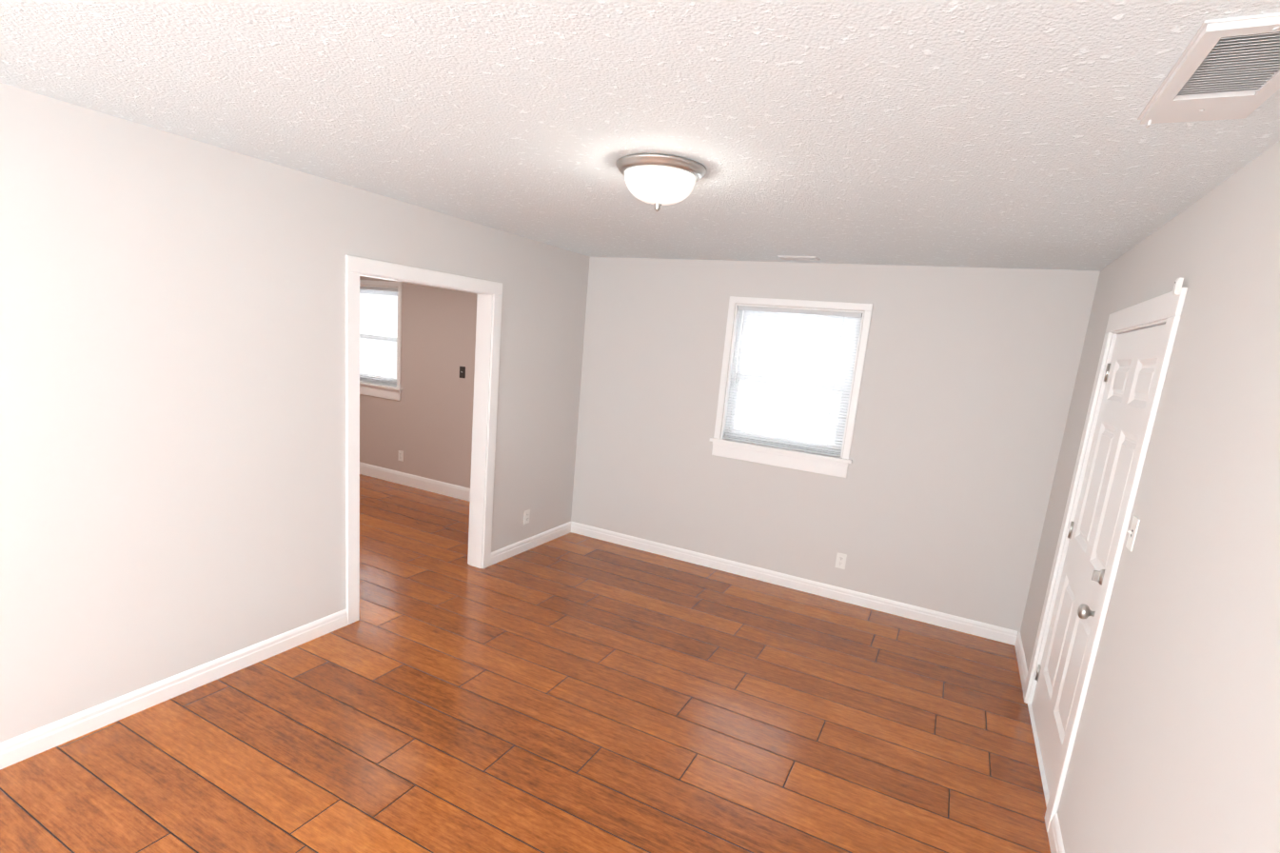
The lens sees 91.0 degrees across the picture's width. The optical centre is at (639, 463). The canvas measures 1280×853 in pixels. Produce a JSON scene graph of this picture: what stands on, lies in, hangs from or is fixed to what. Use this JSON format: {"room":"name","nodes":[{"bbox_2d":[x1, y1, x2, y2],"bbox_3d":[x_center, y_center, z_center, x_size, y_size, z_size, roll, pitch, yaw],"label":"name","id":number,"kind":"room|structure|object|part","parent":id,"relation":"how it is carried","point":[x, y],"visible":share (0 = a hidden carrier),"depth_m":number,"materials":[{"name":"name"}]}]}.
{"room":"empty living room","nodes":[
{"label":"empty living room","id":0,"kind":"room"},
{"bbox_2d":[0,82,589,742],"bbox_3d":[-2.266,-0.080,2.364,0.120,2.440,7.713,11,12,26],"label":"wall","id":1,"kind":"structure","parent":0,"point":[171,404],"depth_m":2.74,"materials":[{"name":"white paint"}]},
{"bbox_2d":[0,608,347,768],"bbox_3d":[-2.869,1.238,1.483,0.014,0.100,5.022,11,12,26],"label":"baseboard","id":2,"kind":"structure","parent":1,"relation":"attached to","point":[53,735],"depth_m":2.81,"materials":[{"name":"white wood"}]},
{"bbox_2d":[345,255,502,624],"bbox_3d":[-1.409,-0.167,4.084,0.158,2.093,1.261,11,12,26],"label":"door frame","id":3,"kind":"structure","parent":1,"relation":"attached to","point":[355,266],"depth_m":4.12,"materials":[{"name":"white wood"}]},
{"bbox_2d":[523,509,530,524],"bbox_3d":[-0.927,0.440,5.149,0.008,0.115,0.070,11,12,26],"label":"outlet","id":4,"kind":"object","parent":1,"relation":"attached to","point":[526,517],"visible":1,"depth_m":5.14,"materials":[{"name":"white plastic"}]},
{"bbox_2d":[490,521,571,565],"bbox_3d":[-0.898,0.661,5.285,0.014,0.100,1.097,11,12,26],"label":"baseboard","id":5,"kind":"structure","parent":1,"relation":"attached to","point":[508,551],"depth_m":5.23,"materials":[{"name":"white wood"}]},
{"bbox_2d":[359,275,477,488],"bbox_3d":[-2.389,-0.959,6.731,4.180,2.440,0.180,11,12,26],"label":"wall","id":6,"kind":"structure","parent":0,"point":[424,423],"depth_m":6.54,"materials":[{"name":"beige paint"}]},
{"bbox_2d":[359,279,402,400],"bbox_3d":[-2.979,-1.378,6.957,1.156,1.237,0.228,11,12,26],"label":"window","id":7,"kind":"structure","parent":6,"relation":"in","point":[380,337],"depth_m":6.88,"materials":[{"name":"white"}]},
{"bbox_2d":[397,450,403,461],"bbox_3d":[-2.618,-0.082,6.876,0.070,0.115,0.008,11,12,26],"label":"outlet","id":8,"kind":"object","parent":6,"relation":"attached to","point":[401,455],"visible":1,"depth_m":6.87,"materials":[{"name":"white plastic"}]},
{"bbox_2d":[359,461,470,501],"bbox_3d":[-2.524,0.183,6.863,4.146,0.135,0.016,11,12,26],"label":"baseboard","id":9,"kind":"structure","parent":6,"relation":"attached to","point":[423,482],"depth_m":6.79,"materials":[{"name":"white wood"}]},
{"bbox_2d":[459,366,465,377],"bbox_3d":[-1.789,-0.914,6.314,0.070,0.115,0.019,11,12,26],"label":"light switch","id":10,"kind":"object","parent":6,"relation":"attached to","point":[462,371],"visible":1,"depth_m":6.32,"materials":[{"name":"grey plastic"}]},
{"bbox_2d":[0,473,1050,852],"bbox_3d":[-2.601,1.084,2.792,8.142,0.060,7.850,11,12,26],"label":"floor","id":11,"kind":"structure","parent":0,"point":[573,693],"depth_m":2.91,"materials":[{"name":"brown wood"}]},
{"bbox_2d":[0,0,1279,271],"bbox_3d":[-2.380,-1.359,2.307,8.142,0.060,7.850,11,12,26],"label":"ceiling","id":12,"kind":"structure","parent":0,"point":[988,133],"depth_m":1.80,"materials":[{"name":"white paint"}]},
{"bbox_2d":[615,153,706,211],"bbox_3d":[0.073,-1.040,2.387,0.342,0.161,0.342,11,12,26],"label":"ceiling light","id":13,"kind":"object","parent":12,"relation":"attached to","point":[658,180],"visible":1,"depth_m":2.28,"materials":[{"name":"white glass"}]},
{"bbox_3d":[0.073,-1.040,2.387,0.274,0.104,0.274,11,12,26],"label":"glass","id":14,"kind":"part","parent":13,"relation":"part of","materials":[{"name":"white glass"}]},
{"bbox_2d":[777,255,820,260],"bbox_3d":[1.092,-1.408,4.318,0.262,0.012,0.142,11,12,26],"label":"ceiling vent","id":15,"kind":"object","parent":12,"relation":"in","point":[802,258],"visible":1,"depth_m":4.29,"materials":[{"name":"white metal"}]},
{"bbox_2d":[1137,12,1279,127],"bbox_3d":[1.209,-0.787,1.291,0.212,0.028,0.497,11,12,26],"label":"ceiling vent","id":16,"kind":"object","parent":12,"relation":"in","point":[1226,68],"visible":1,"depth_m":1.28,"materials":[{"name":"white metal"}]},
{"bbox_2d":[571,256,1100,635],"bbox_3d":[1.100,-0.274,4.870,3.602,2.440,0.180,11,12,26],"label":"wall","id":17,"kind":"structure","parent":0,"point":[936,498],"depth_m":4.50,"materials":[{"name":"white paint"}]},
{"bbox_2d":[709,295,872,477],"bbox_3d":[1.131,-0.596,4.772,1.101,1.242,0.198,11,12,26],"label":"window","id":18,"kind":"structure","parent":17,"relation":"in","point":[813,462],"depth_m":4.77,"materials":[{"name":"white"}]},
{"bbox_2d":[723,305,862,456],"bbox_3d":[1.119,-0.629,4.734,0.909,1.035,0.036,11,12,26],"label":"window blinds","id":19,"kind":"object","parent":18,"relation":"attached to","point":[803,311],"visible":1,"depth_m":4.73,"materials":[{"name":"white plastic"}]},
{"bbox_3d":[1.153,-0.643,4.798,0.793,0.891,0.042,11,12,26],"label":"glass","id":20,"kind":"part","parent":18,"relation":"part of","materials":[{"name":"clear glass"}]},
{"bbox_2d":[571,521,1016,644],"bbox_3d":[0.952,0.882,5.012,3.602,0.100,0.014,11,12,26],"label":"baseboard","id":21,"kind":"structure","parent":17,"relation":"attached to","point":[933,617],"depth_m":4.84,"materials":[{"name":"white wood"}]},
{"bbox_2d":[834,552,846,569],"bbox_3d":[1.504,0.732,4.707,0.070,0.115,0.008,11,12,26],"label":"outlet","id":22,"kind":"object","parent":17,"relation":"attached to","point":[840,561],"visible":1,"depth_m":4.70,"materials":[{"name":"white plastic"}]},
{"bbox_2d":[1020,140,1279,852],"bbox_3d":[1.030,0.538,0.749,0.120,2.440,7.713,11,12,26],"label":"wall","id":23,"kind":"structure","parent":0,"point":[1176,747],"depth_m":1.69,"materials":[{"name":"white paint"}]},
{"bbox_2d":[1012,630,1027,691],"bbox_3d":[2.366,1.231,3.896,0.014,0.100,0.714,11,12,26],"label":"baseboard","id":24,"kind":"structure","parent":23,"relation":"attached to","point":[1016,640],"depth_m":3.93,"materials":[{"name":"white wood"}]},
{"bbox_2d":[1047,812,1064,852],"bbox_3d":[0.407,1.805,0.116,0.014,0.100,5.454,11,12,26],"label":"baseboard","id":25,"kind":"structure","parent":23,"relation":"attached to","point":[1055,840],"depth_m":2.43,"materials":[{"name":"white wood"}]},
{"bbox_2d":[1031,323,1165,794],"bbox_3d":[2.054,0.421,2.845,0.188,2.016,1.010,11,12,26],"label":"door","id":26,"kind":"structure","parent":23,"relation":"in","point":[1134,356],"depth_m":2.85,"materials":[{"name":"white paint"}]},
{"bbox_3d":[2.253,0.350,3.284,0.012,1.730,0.038,11,12,26],"label":"door hinges","id":27,"kind":"part","parent":26,"relation":"part of","materials":[{"name":"silver metal"}]},
{"bbox_3d":[1.848,0.529,2.465,0.188,0.222,0.068,11,12,26],"label":"door hardware","id":28,"kind":"part","parent":26,"relation":"part of","materials":[{"name":"silver metal"}]},
{"bbox_2d":[1023,287,1187,832],"bbox_3d":[2.068,0.378,2.827,0.137,2.131,1.212,11,12,26],"label":"door frame","id":29,"kind":"structure","parent":23,"relation":"attached to","point":[1169,306],"depth_m":2.48,"materials":[{"name":"white wood"}]},
{"bbox_2d":[1125,514,1140,551],"bbox_3d":[1.719,0.244,2.203,0.019,0.115,0.070,11,12,26],"label":"light switch","id":30,"kind":"object","parent":23,"relation":"attached to","point":[1132,531],"visible":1,"depth_m":2.19,"materials":[{"name":"white plastic"}]},
{"bbox_2d":[1172,277,1183,295],"bbox_3d":[1.828,-0.601,2.141,0.019,0.056,0.048,11,12,26],"label":"sensor","id":31,"kind":"object","parent":23,"relation":"attached to","point":[1177,286],"visible":1,"depth_m":2.12,"materials":[{"name":"white plastic"}]}
]}

